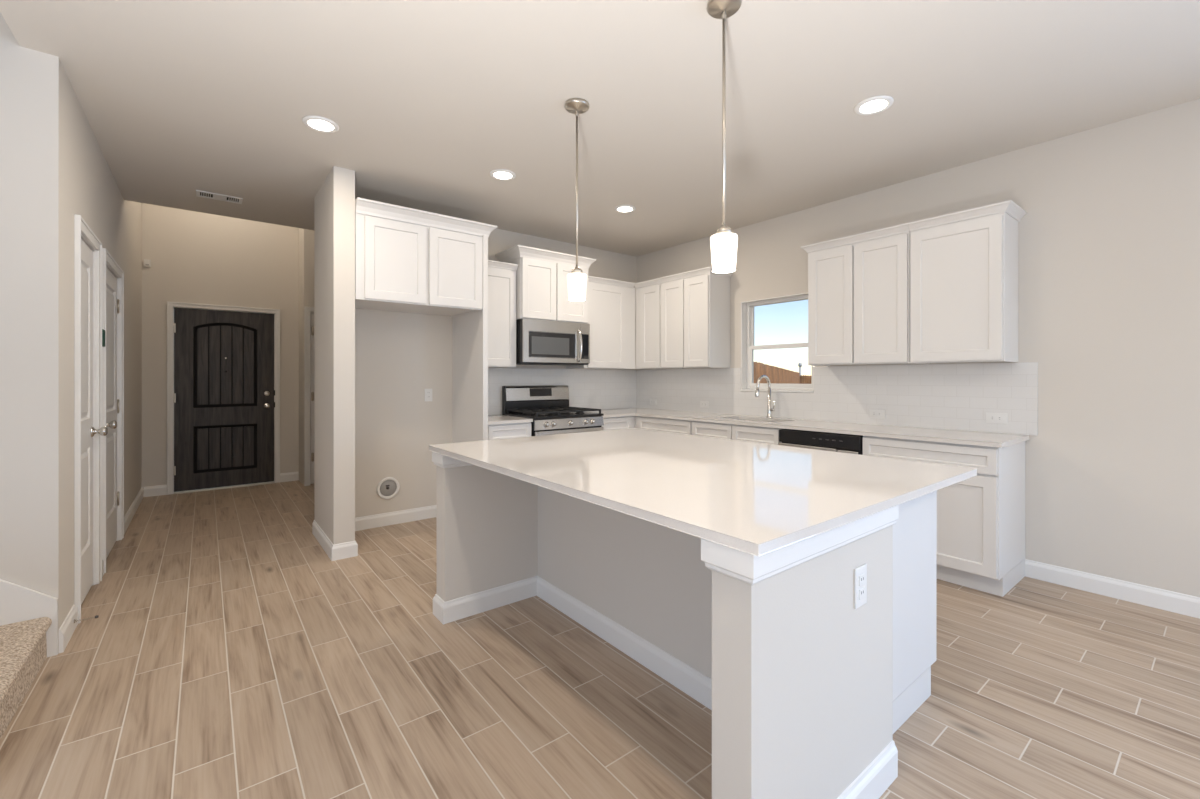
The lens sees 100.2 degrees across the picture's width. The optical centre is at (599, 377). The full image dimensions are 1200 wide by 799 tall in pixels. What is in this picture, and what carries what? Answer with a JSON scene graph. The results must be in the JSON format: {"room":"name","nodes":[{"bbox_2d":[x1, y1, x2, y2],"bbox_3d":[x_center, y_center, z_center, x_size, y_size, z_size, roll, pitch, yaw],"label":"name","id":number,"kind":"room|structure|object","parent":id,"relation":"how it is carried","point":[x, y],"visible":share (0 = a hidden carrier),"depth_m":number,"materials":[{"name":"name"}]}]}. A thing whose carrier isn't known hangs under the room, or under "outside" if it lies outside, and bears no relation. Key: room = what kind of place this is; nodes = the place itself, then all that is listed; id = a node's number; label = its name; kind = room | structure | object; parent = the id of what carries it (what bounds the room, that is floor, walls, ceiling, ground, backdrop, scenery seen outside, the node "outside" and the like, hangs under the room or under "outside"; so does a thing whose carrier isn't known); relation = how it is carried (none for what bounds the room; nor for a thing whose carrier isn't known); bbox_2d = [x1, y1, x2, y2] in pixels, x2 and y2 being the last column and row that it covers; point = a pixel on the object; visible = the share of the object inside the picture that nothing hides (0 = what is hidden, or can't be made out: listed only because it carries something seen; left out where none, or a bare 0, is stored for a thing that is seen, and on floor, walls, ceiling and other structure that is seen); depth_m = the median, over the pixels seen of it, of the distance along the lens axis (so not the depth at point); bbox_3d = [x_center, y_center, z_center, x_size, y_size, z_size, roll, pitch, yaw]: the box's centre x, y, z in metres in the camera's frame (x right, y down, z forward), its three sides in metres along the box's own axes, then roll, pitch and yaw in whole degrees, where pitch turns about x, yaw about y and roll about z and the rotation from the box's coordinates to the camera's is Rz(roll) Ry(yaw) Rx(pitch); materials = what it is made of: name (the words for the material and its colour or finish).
{"room":"kitchen","nodes":[
{"label":"kitchen","id":0,"kind":"room"},
{"bbox_2d":[0,12,18,584],"bbox_3d":[-3.661,-1.330,1.458,2.650,5.200,0.100,0,0,-38],"label":"wall","id":1,"kind":"structure","parent":0,"point":[9,47],"depth_m":2.22,"materials":[{"name":"grey paint"}]},
{"bbox_2d":[19,46,141,653],"bbox_3d":[-3.967,-0.605,3.699,0.600,3.750,4.000,0,0,-38],"label":"wall","id":2,"kind":"structure","parent":0,"point":[64,172],"depth_m":2.31,"materials":[{"name":"grey paint"}]},
{"bbox_2d":[59,604,77,652],"bbox_3d":[-2.593,1.216,2.451,0.015,0.108,0.335,0,0,-38],"label":"baseboard","id":3,"kind":"structure","parent":2,"relation":"attached to","point":[68,626],"depth_m":2.41,"materials":[{"name":"white paint"}]},
{"bbox_2d":[74,615,98,622],"bbox_3d":[-2.596,1.218,2.538,0.088,0.020,0.020,0,0,-38],"label":"door stop","id":4,"kind":"object","parent":2,"relation":"attached to","point":[96,616],"visible":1,"depth_m":2.54,"materials":[{"name":"silver metal"}]},
{"bbox_2d":[74,214,101,623],"bbox_3d":[-2.960,0.213,2.831,0.139,2.114,0.698,0,0,-38],"label":"door frame","id":5,"kind":"structure","parent":2,"relation":"attached to","point":[82,231],"depth_m":2.60,"materials":[{"name":"white paint"}]},
{"bbox_2d":[81,239,107,604],"bbox_3d":[-2.913,0.242,2.860,0.105,2.027,0.572,0,0,-38],"label":"door","id":6,"kind":"structure","parent":2,"relation":"in","point":[88,431],"depth_m":2.92,"materials":[{"name":"white paint"}]},
{"bbox_2d":[102,560,103,576],"bbox_3d":[-3.179,1.216,3.195,0.015,0.108,0.140,0,0,-38],"label":"baseboard","id":7,"kind":"structure","parent":2,"relation":"attached to","point":[102,560],"depth_m":3.23,"materials":[{"name":"white paint"}]},
{"bbox_2d":[102,329,104,346],"bbox_3d":[-3.173,-0.255,3.197,0.026,0.120,0.100,0,0,-38],"label":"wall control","id":8,"kind":"object","parent":2,"relation":"attached to","point":[103,330],"visible":0.37,"depth_m":3.18,"materials":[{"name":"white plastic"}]},
{"bbox_2d":[106,267,118,558],"bbox_3d":[-3.514,0.242,3.624,0.105,2.027,0.792,0,0,-38],"label":"door","id":9,"kind":"structure","parent":2,"relation":"in","point":[112,303],"depth_m":3.69,"materials":[{"name":"white paint"}]},
{"bbox_2d":[102,248,123,572],"bbox_3d":[-3.554,0.213,3.585,0.139,2.114,0.918,0,0,-38],"label":"door frame","id":10,"kind":"structure","parent":2,"relation":"attached to","point":[108,261],"depth_m":3.92,"materials":[{"name":"white paint"}]},
{"bbox_2d":[124,487,143,533],"bbox_3d":[-4.336,1.216,4.665,0.015,0.108,1.741,0,0,-38],"label":"baseboard","id":11,"kind":"structure","parent":2,"relation":"attached to","point":[133,508],"depth_m":4.60,"materials":[{"name":"white paint"}]},
{"bbox_2d":[142,203,298,489],"bbox_3d":[-3.734,-0.605,6.338,3.270,3.750,0.140,0,0,-38],"label":"wall","id":12,"kind":"structure","parent":0,"point":[195,257],"depth_m":5.69,"materials":[{"name":"grey paint"}]},
{"bbox_2d":[144,259,150,266],"bbox_3d":[-4.835,-1.228,5.363,0.057,0.075,0.030,0,0,-38],"label":"door chime","id":13,"kind":"object","parent":12,"relation":"attached to","point":[147,263],"visible":1,"depth_m":5.36,"materials":[{"name":"white plastic"}]},
{"bbox_2d":[144,485,166,496],"bbox_3d":[-4.789,1.216,5.409,0.191,0.108,0.015,0,0,-38],"label":"baseboard","id":14,"kind":"structure","parent":12,"relation":"attached to","point":[149,491],"depth_m":5.40,"materials":[{"name":"white paint"}]},
{"bbox_2d":[167,301,279,494],"bbox_3d":[-4.334,0.218,5.825,1.044,2.104,0.124,0,0,-38],"label":"door frame","id":15,"kind":"structure","parent":12,"relation":"attached to","point":[170,305],"depth_m":5.60,"materials":[{"name":"white paint"}]},
{"bbox_2d":[174,308,274,493],"bbox_3d":[-4.319,0.247,5.798,0.954,2.044,0.130,0,0,-38],"label":"door","id":16,"kind":"structure","parent":12,"relation":"in","point":[224,392],"depth_m":5.79,"materials":[{"name":"brown wood"}]},
{"bbox_2d":[280,472,298,481],"bbox_3d":[-3.821,1.216,6.171,0.198,0.108,0.015,0,0,-38],"label":"baseboard","id":17,"kind":"structure","parent":12,"relation":"attached to","point":[290,476],"depth_m":6.17,"materials":[{"name":"white paint"}]},
{"bbox_2d":[299,228,313,484],"bbox_3d":[-2.290,-0.605,5.769,1.705,3.750,2.540,0,0,-38],"label":"wall","id":18,"kind":"structure","parent":0,"point":[306,237],"depth_m":5.97,"materials":[{"name":"grey paint"}]},
{"bbox_2d":[304,307,313,485],"bbox_3d":[-3.153,0.215,6.214,0.890,2.110,0.114,0,0,-38],"label":"door frame","id":19,"kind":"structure","parent":18,"relation":"attached to","point":[307,310],"depth_m":5.92,"materials":[{"name":"white paint"}]},
{"bbox_2d":[310,313,313,483],"bbox_3d":[-3.125,0.242,6.179,0.760,2.027,0.105,0,0,-38],"label":"door","id":20,"kind":"structure","parent":18,"relation":"in","point":[311,314],"depth_m":5.96,"materials":[{"name":"white paint"}]},
{"bbox_2d":[314,166,354,543],"bbox_3d":[-2.045,-0.105,3.850,0.137,2.750,0.780,0,0,-38],"label":"wall partition","id":21,"kind":"structure","parent":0,"point":[334,202],"depth_m":3.58,"materials":[{"name":"grey paint"}]},
{"bbox_2d":[312,520,357,560],"bbox_3d":[-2.040,1.216,3.844,0.167,0.108,0.795,0,0,-38],"label":"baseboard","id":22,"kind":"structure","parent":21,"relation":"attached to","point":[334,552],"depth_m":3.56,"materials":[{"name":"white paint"}]},
{"bbox_2d":[380,480,395,495],"bbox_3d":[-1.830,0.950,4.335,0.139,0.139,0.002,0,0,-38],"label":"water valve","id":23,"kind":"object","parent":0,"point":[387,487],"depth_m":4.33,"materials":[{"name":"grey plastic"}]},
{"bbox_2d":[355,229,636,517],"bbox_3d":[-0.830,-0.105,5.213,3.458,2.750,0.140,0,0,-38],"label":"wall","id":24,"kind":"structure","parent":0,"point":[399,356],"depth_m":4.43,"materials":[{"name":"grey paint"}]},
{"bbox_2d":[377,477,399,498],"bbox_3d":[-1.823,0.950,4.327,0.188,0.188,0.024,0,0,-38],"label":"water supply box","id":25,"kind":"object","parent":24,"relation":"attached to","point":[388,487],"visible":1,"depth_m":4.33,"materials":[{"name":"white plastic"}]},
{"bbox_2d":[355,505,436,530],"bbox_3d":[-1.753,1.216,4.388,0.952,0.108,0.015,0,0,-38],"label":"baseboard","id":26,"kind":"structure","parent":24,"relation":"attached to","point":[396,517],"depth_m":4.36,"materials":[{"name":"white paint"}]},
{"bbox_2d":[425,389,431,400],"bbox_3d":[-1.554,0.154,4.549,0.070,0.115,0.008,0,0,-38],"label":"power outlet","id":27,"kind":"object","parent":24,"relation":"attached to","point":[428,392],"visible":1,"depth_m":4.54,"materials":[{"name":"white plastic"}]},
{"bbox_2d":[488,260,517,367],"bbox_3d":[-1.052,-0.583,4.712,0.441,0.961,0.371,0,0,-38],"label":"upper cabinet","id":28,"kind":"object","parent":24,"relation":"attached to","point":[501,275],"visible":0.54,"depth_m":4.63,"materials":[{"name":"white paint"}]},
{"bbox_2d":[495,245,595,323],"bbox_3d":[-0.538,-0.887,5.054,0.909,0.663,0.468,0,0,-38],"label":"upper cabinet","id":29,"kind":"object","parent":24,"relation":"attached to","point":[541,274],"visible":0.75,"depth_m":4.84,"materials":[{"name":"white paint"}]},
{"bbox_2d":[516,319,589,365],"bbox_3d":[-0.522,-0.343,5.029,0.768,0.416,0.506,0,0,-38],"label":"microwave","id":30,"kind":"object","parent":29,"relation":"attached to","point":[538,342],"visible":0.91,"depth_m":4.84,"materials":[{"name":"silver metal"}]},
{"bbox_2d":[488,368,635,414],"bbox_3d":[-0.450,0.132,5.416,2.265,0.464,0.010,0,0,-38],"label":"backsplash","id":31,"kind":"structure","parent":24,"relation":"attached to","point":[602,389],"depth_m":5.58,"materials":[{"name":"white tile"}]},
{"bbox_2d":[566,276,634,368],"bbox_3d":[0.027,-0.583,5.561,0.726,0.961,0.371,0,0,-38],"label":"upper cabinet","id":32,"kind":"object","parent":24,"relation":"attached to","point":[611,303],"visible":0.8,"depth_m":5.43,"materials":[{"name":"white paint"}]},
{"bbox_2d":[0,0,1199,256],"bbox_3d":[-0.219,-2.705,1.087,7.600,2.450,9.480,0,0,-38],"label":"ceiling","id":33,"kind":"structure","parent":0,"point":[426,99],"depth_m":2.64,"materials":[{"name":"grey paint"}]},
{"bbox_2d":[196,190,242,203],"bbox_3d":[-3.098,-1.474,4.090,0.300,0.011,0.160,0,0,-38],"label":"ceiling vent","id":34,"kind":"object","parent":33,"relation":"in","point":[199,193],"visible":1,"depth_m":4.08,"materials":[{"name":"grey metal"}]},
{"bbox_2d":[302,116,338,132],"bbox_3d":[-1.626,-1.474,2.925,0.190,0.010,0.190,0,0,-38],"label":"recessed light","id":35,"kind":"object","parent":33,"relation":"in","point":[317,123],"visible":1,"depth_m":2.92,"materials":[{"name":"white paint"}]},
{"bbox_2d":[308,120,333,130],"bbox_3d":[-1.626,-1.476,2.925,0.131,0.006,0.131,0,0,-38],"label":"diffuser","id":36,"kind":"object","parent":35,"relation":"attached to","point":[317,125],"depth_m":2.93,"materials":[{"name":"white plastic"}]},
{"bbox_2d":[490,169,515,179],"bbox_3d":[-0.706,-1.474,3.650,0.190,0.010,0.190,0,0,-38],"label":"recessed light","id":37,"kind":"object","parent":33,"relation":"in","point":[500,174],"visible":1,"depth_m":3.63,"materials":[{"name":"white paint"}]},
{"bbox_2d":[494,172,511,178],"bbox_3d":[-0.706,-1.476,3.650,0.131,0.006,0.131,0,0,-38],"label":"diffuser","id":38,"kind":"object","parent":37,"relation":"attached to","point":[497,175],"depth_m":3.65,"materials":[{"name":"white plastic"}]},
{"bbox_2d":[565,98,588,300],"bbox_3d":[-0.124,-0.951,2.712,0.134,1.058,0.134,0,0,-38],"label":"pendant light","id":39,"kind":"object","parent":33,"relation":"hanging from","point":[576,280],"visible":1,"depth_m":2.69,"materials":[{"name":"white glass"}]},
{"bbox_2d":[614,205,635,212],"bbox_3d":[0.218,-1.474,4.383,0.190,0.010,0.190,0,0,-38],"label":"recessed light","id":40,"kind":"object","parent":33,"relation":"in","point":[621,208],"visible":1,"depth_m":4.36,"materials":[{"name":"white paint"}]},
{"bbox_2d":[617,207,631,211],"bbox_3d":[0.218,-1.476,4.383,0.131,0.006,0.131,0,0,-38],"label":"diffuser","id":41,"kind":"object","parent":40,"relation":"attached to","point":[619,209],"depth_m":4.39,"materials":[{"name":"white plastic"}]},
{"bbox_2d":[707,0,741,272],"bbox_3d":[0.488,-0.951,1.976,0.134,1.058,0.134,0,0,-38],"label":"pendant light","id":42,"kind":"object","parent":33,"relation":"hanging from","point":[723,244],"visible":1,"depth_m":1.97,"materials":[{"name":"white glass"}]},
{"bbox_2d":[854,95,893,114],"bbox_3d":[1.484,-1.474,2.723,0.190,0.010,0.190,0,0,-38],"label":"recessed light","id":43,"kind":"object","parent":33,"relation":"in","point":[876,104],"visible":1,"depth_m":2.71,"materials":[{"name":"white paint"}]},
{"bbox_2d":[860,100,886,112],"bbox_3d":[1.484,-1.476,2.723,0.131,0.006,0.131,0,0,-38],"label":"diffuser","id":44,"kind":"object","parent":43,"relation":"attached to","point":[870,106],"depth_m":2.72,"materials":[{"name":"white plastic"}]},
{"bbox_2d":[0,480,1199,798],"bbox_3d":[-0.736,1.330,1.743,7.600,0.120,11.150,0,0,-38],"label":"floor","id":45,"kind":"structure","parent":0,"point":[226,654],"depth_m":2.05,"materials":[{"name":"beige tile"}]},
{"bbox_2d":[0,579,57,738],"bbox_3d":[-3.216,0.150,1.117,2.608,2.238,0.983,0,0,-38],"label":"staircase","id":46,"kind":"structure","parent":45,"relation":"on","point":[28,617],"depth_m":2.16,"materials":[{"name":"beige carpet"}]},
{"bbox_2d":[355,197,496,442],"bbox_3d":[-1.501,-0.003,4.147,1.080,2.543,0.703,0,0,-38],"label":"upper cabinet","id":47,"kind":"object","parent":45,"relation":"on","point":[408,260],"visible":0.8,"depth_m":3.99,"materials":[{"name":"white paint"}]},
{"bbox_2d":[488,422,530,439],"bbox_3d":[-0.973,0.832,4.609,0.438,0.875,0.628,0,0,-38],"label":"base cabinet","id":48,"kind":"object","parent":45,"relation":"on","point":[509,430],"visible":0.17,"depth_m":4.36,"materials":[{"name":"white paint"}]},
{"bbox_2d":[488,415,532,424],"bbox_3d":[-0.967,0.379,4.600,0.447,0.027,0.634,0,0,-38],"label":"countertop","id":49,"kind":"structure","parent":48,"relation":"on","point":[492,419],"depth_m":4.42,"materials":[{"name":"white stone"}]},
{"bbox_2d":[502,385,603,435],"bbox_3d":[-0.456,0.672,4.941,0.772,1.193,0.719,0,0,-38],"label":"gas range","id":50,"kind":"object","parent":45,"relation":"on","point":[549,409],"visible":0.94,"depth_m":4.93,"materials":[{"name":"silver metal"}]},
{"bbox_2d":[505,412,603,419],"bbox_3d":[-0.451,0.360,4.934,0.772,0.022,0.597,0,0,-38],"label":"cooktop","id":51,"kind":"object","parent":50,"relation":"in","point":[565,415],"depth_m":4.78,"materials":[{"name":"black metal"}]},
{"bbox_2d":[602,416,634,429],"bbox_3d":[0.008,0.832,5.381,0.490,0.875,0.628,0,0,-38],"label":"base cabinet","id":52,"kind":"object","parent":45,"relation":"on","point":[621,422],"visible":0.17,"depth_m":5.14,"materials":[{"name":"white paint"}]},
{"bbox_2d":[635,416,692,434],"bbox_3d":[0.833,0.832,5.150,0.598,0.875,0.791,0,0,-38],"label":"base cabinet","id":53,"kind":"object","parent":45,"relation":"on","point":[641,422],"visible":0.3,"depth_m":4.93,"materials":[{"name":"white paint"}]},
{"bbox_2d":[432,451,935,798],"bbox_3d":[0.271,0.831,2.345,1.406,0.876,2.016,0,0,-38],"label":"kitchen island","id":54,"kind":"object","parent":45,"relation":"on","point":[807,692],"visible":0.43,"depth_m":1.61,"materials":[{"name":"grey paint"}]},
{"bbox_2d":[429,428,976,556],"bbox_3d":[0.294,0.379,2.382,1.499,0.027,2.080,0,0,-38],"label":"island countertop","id":55,"kind":"structure","parent":54,"relation":"on","point":[754,498],"depth_m":1.83,"materials":[{"name":"white stone"}]},
{"bbox_2d":[854,564,866,608],"bbox_3d":[0.762,0.608,1.465,0.070,0.115,0.008,0,0,-38],"label":"power outlet","id":56,"kind":"object","parent":54,"relation":"attached to","point":[860,573],"visible":1,"depth_m":1.46,"materials":[{"name":"white plastic"}]},
{"bbox_2d":[859,574,864,585],"bbox_3d":[0.763,0.589,1.464,0.033,0.030,0.003,0,0,-38],"label":"receptacle","id":57,"kind":"object","parent":56,"relation":"attached to","point":[861,576],"depth_m":1.46,"materials":[{"name":"white plastic"}]},
{"bbox_2d":[859,587,864,599],"bbox_3d":[0.763,0.627,1.464,0.033,0.030,0.003,0,0,-38],"label":"receptacle","id":58,"kind":"object","parent":56,"relation":"attached to","point":[861,589],"depth_m":1.46,"materials":[{"name":"white plastic"}]},
{"bbox_2d":[692,421,782,444],"bbox_3d":[1.361,0.832,4.479,0.598,0.875,0.910,0,0,-38],"label":"base cabinet","id":59,"kind":"object","parent":45,"relation":"on","point":[767,435],"visible":0.25,"depth_m":4.25,"materials":[{"name":"white paint"}]},
{"bbox_2d":[778,429,862,454],"bbox_3d":[1.812,0.836,3.857,0.602,0.867,0.618,0,0,-38],"label":"dishwasher","id":60,"kind":"object","parent":45,"relation":"on","point":[836,442],"visible":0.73,"depth_m":3.65,"materials":[{"name":"black metal"}]},
{"bbox_2d":[863,436,1025,596],"bbox_3d":[2.263,0.832,3.333,0.598,0.875,0.754,0,0,-38],"label":"base cabinet","id":61,"kind":"object","parent":45,"relation":"on","point":[980,519],"visible":0.45,"depth_m":3.00,"materials":[{"name":"white paint"}]},
{"bbox_2d":[585,408,1029,447],"bbox_3d":[1.181,0.379,4.333,1.044,0.031,3.710,0,0,-38],"label":"countertop","id":62,"kind":"structure","parent":61,"relation":"on","point":[989,439],"depth_m":3.74,"materials":[{"name":"white stone"}]},
{"bbox_2d":[755,375,774,417],"bbox_3d":[1.490,0.168,4.520,0.234,0.392,0.095,0,0,-38],"label":"faucet","id":63,"kind":"object","parent":62,"relation":"on","point":[769,415],"visible":1,"depth_m":4.57,"materials":[{"name":"silver metal"}]},
{"bbox_2d":[637,99,1199,596],"bbox_3d":[3.072,-0.105,2.920,0.160,2.750,8.290,0,0,-38],"label":"wall","id":64,"kind":"structure","parent":0,"point":[1109,232],"depth_m":2.96,"materials":[{"name":"grey paint"}]},
{"bbox_2d":[634,278,665,368],"bbox_3d":[0.637,-0.583,5.596,0.356,0.961,0.408,0,0,-38],"label":"upper cabinet","id":65,"kind":"object","parent":64,"relation":"attached to","point":[648,293],"visible":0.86,"depth_m":5.49,"materials":[{"name":"white paint"}]},
{"bbox_2d":[659,266,732,368],"bbox_3d":[0.978,-0.583,5.162,0.356,0.961,0.692,0,0,-38],"label":"upper cabinet","id":66,"kind":"object","parent":64,"relation":"attached to","point":[695,304],"visible":0.98,"depth_m":5.00,"materials":[{"name":"white paint"}]},
{"bbox_2d":[741,293,813,392],"bbox_3d":[1.678,-0.308,4.680,0.170,0.876,0.752,0,0,-38],"label":"window","id":67,"kind":"structure","parent":64,"relation":"in","point":[747,307],"depth_m":4.90,"materials":[{"name":"white paint"}]},
{"bbox_2d":[637,362,1037,435],"bbox_3d":[1.607,0.132,4.644,0.010,0.464,3.747,0,0,-38],"label":"backsplash","id":68,"kind":"structure","parent":64,"relation":"attached to","point":[936,396],"depth_m":3.89,"materials":[{"name":"white tile"}]},
{"bbox_2d":[870,409,884,418],"bbox_3d":[2.164,0.280,3.920,0.008,0.070,0.115,0,0,-38],"label":"power outlet","id":69,"kind":"object","parent":68,"relation":"attached to","point":[874,413],"visible":1,"depth_m":3.92,"materials":[{"name":"white plastic"}]},
{"bbox_2d":[986,412,1006,423],"bbox_3d":[2.629,0.266,3.329,0.008,0.070,0.115,0,0,-38],"label":"power outlet","id":70,"kind":"object","parent":68,"relation":"attached to","point":[1001,418],"visible":1,"depth_m":3.33,"materials":[{"name":"white plastic"}]},
{"bbox_2d":[801,223,915,365],"bbox_3d":[2.003,-0.583,3.859,0.356,0.961,0.784,0,0,-38],"label":"upper cabinet","id":71,"kind":"object","parent":64,"relation":"attached to","point":[859,284],"visible":0.89,"depth_m":3.70,"materials":[{"name":"white paint"}]},
{"bbox_2d":[908,200,1026,363],"bbox_3d":[2.421,-0.583,3.329,0.356,0.961,0.563,0,0,-38],"label":"upper cabinet","id":72,"kind":"object","parent":64,"relation":"attached to","point":[964,264],"visible":1,"depth_m":3.22,"materials":[{"name":"white paint"}]},
{"bbox_2d":[1025,559,1199,618],"bbox_3d":[3.333,1.216,2.447,0.015,0.108,2.025,0,0,-38],"label":"baseboard","id":73,"kind":"structure","parent":64,"relation":"attached to","point":[1184,604],"depth_m":2.89,"materials":[{"name":"white paint"}]},
{"label":"outside","id":74,"kind":"structure","parent":0,"visible":0},
{"bbox_3d":[19.927,1.620,34.768,65.680,0.200,90.000,0,0,-38],"label":"ground","id":75,"kind":"structure","parent":74,"visible":0},
{"bbox_2d":[754,362,799,389],"bbox_3d":[7.733,0.589,20.713,0.059,1.861,26.548,0,0,24],"label":"wooden fence","id":76,"kind":"object","parent":75,"relation":"on","point":[776,375],"visible":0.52,"depth_m":14.73,"materials":[{"name":"brown wood"}]},
{"bbox_2d":[800,375,811,383],"bbox_3d":[16.867,0.669,30.843,9.946,1.701,0.059,0,0,37],"label":"wooden fence","id":77,"kind":"object","parent":75,"relation":"on","point":[806,379],"visible":0.02,"depth_m":33.24,"materials":[{"name":"brown wood"}]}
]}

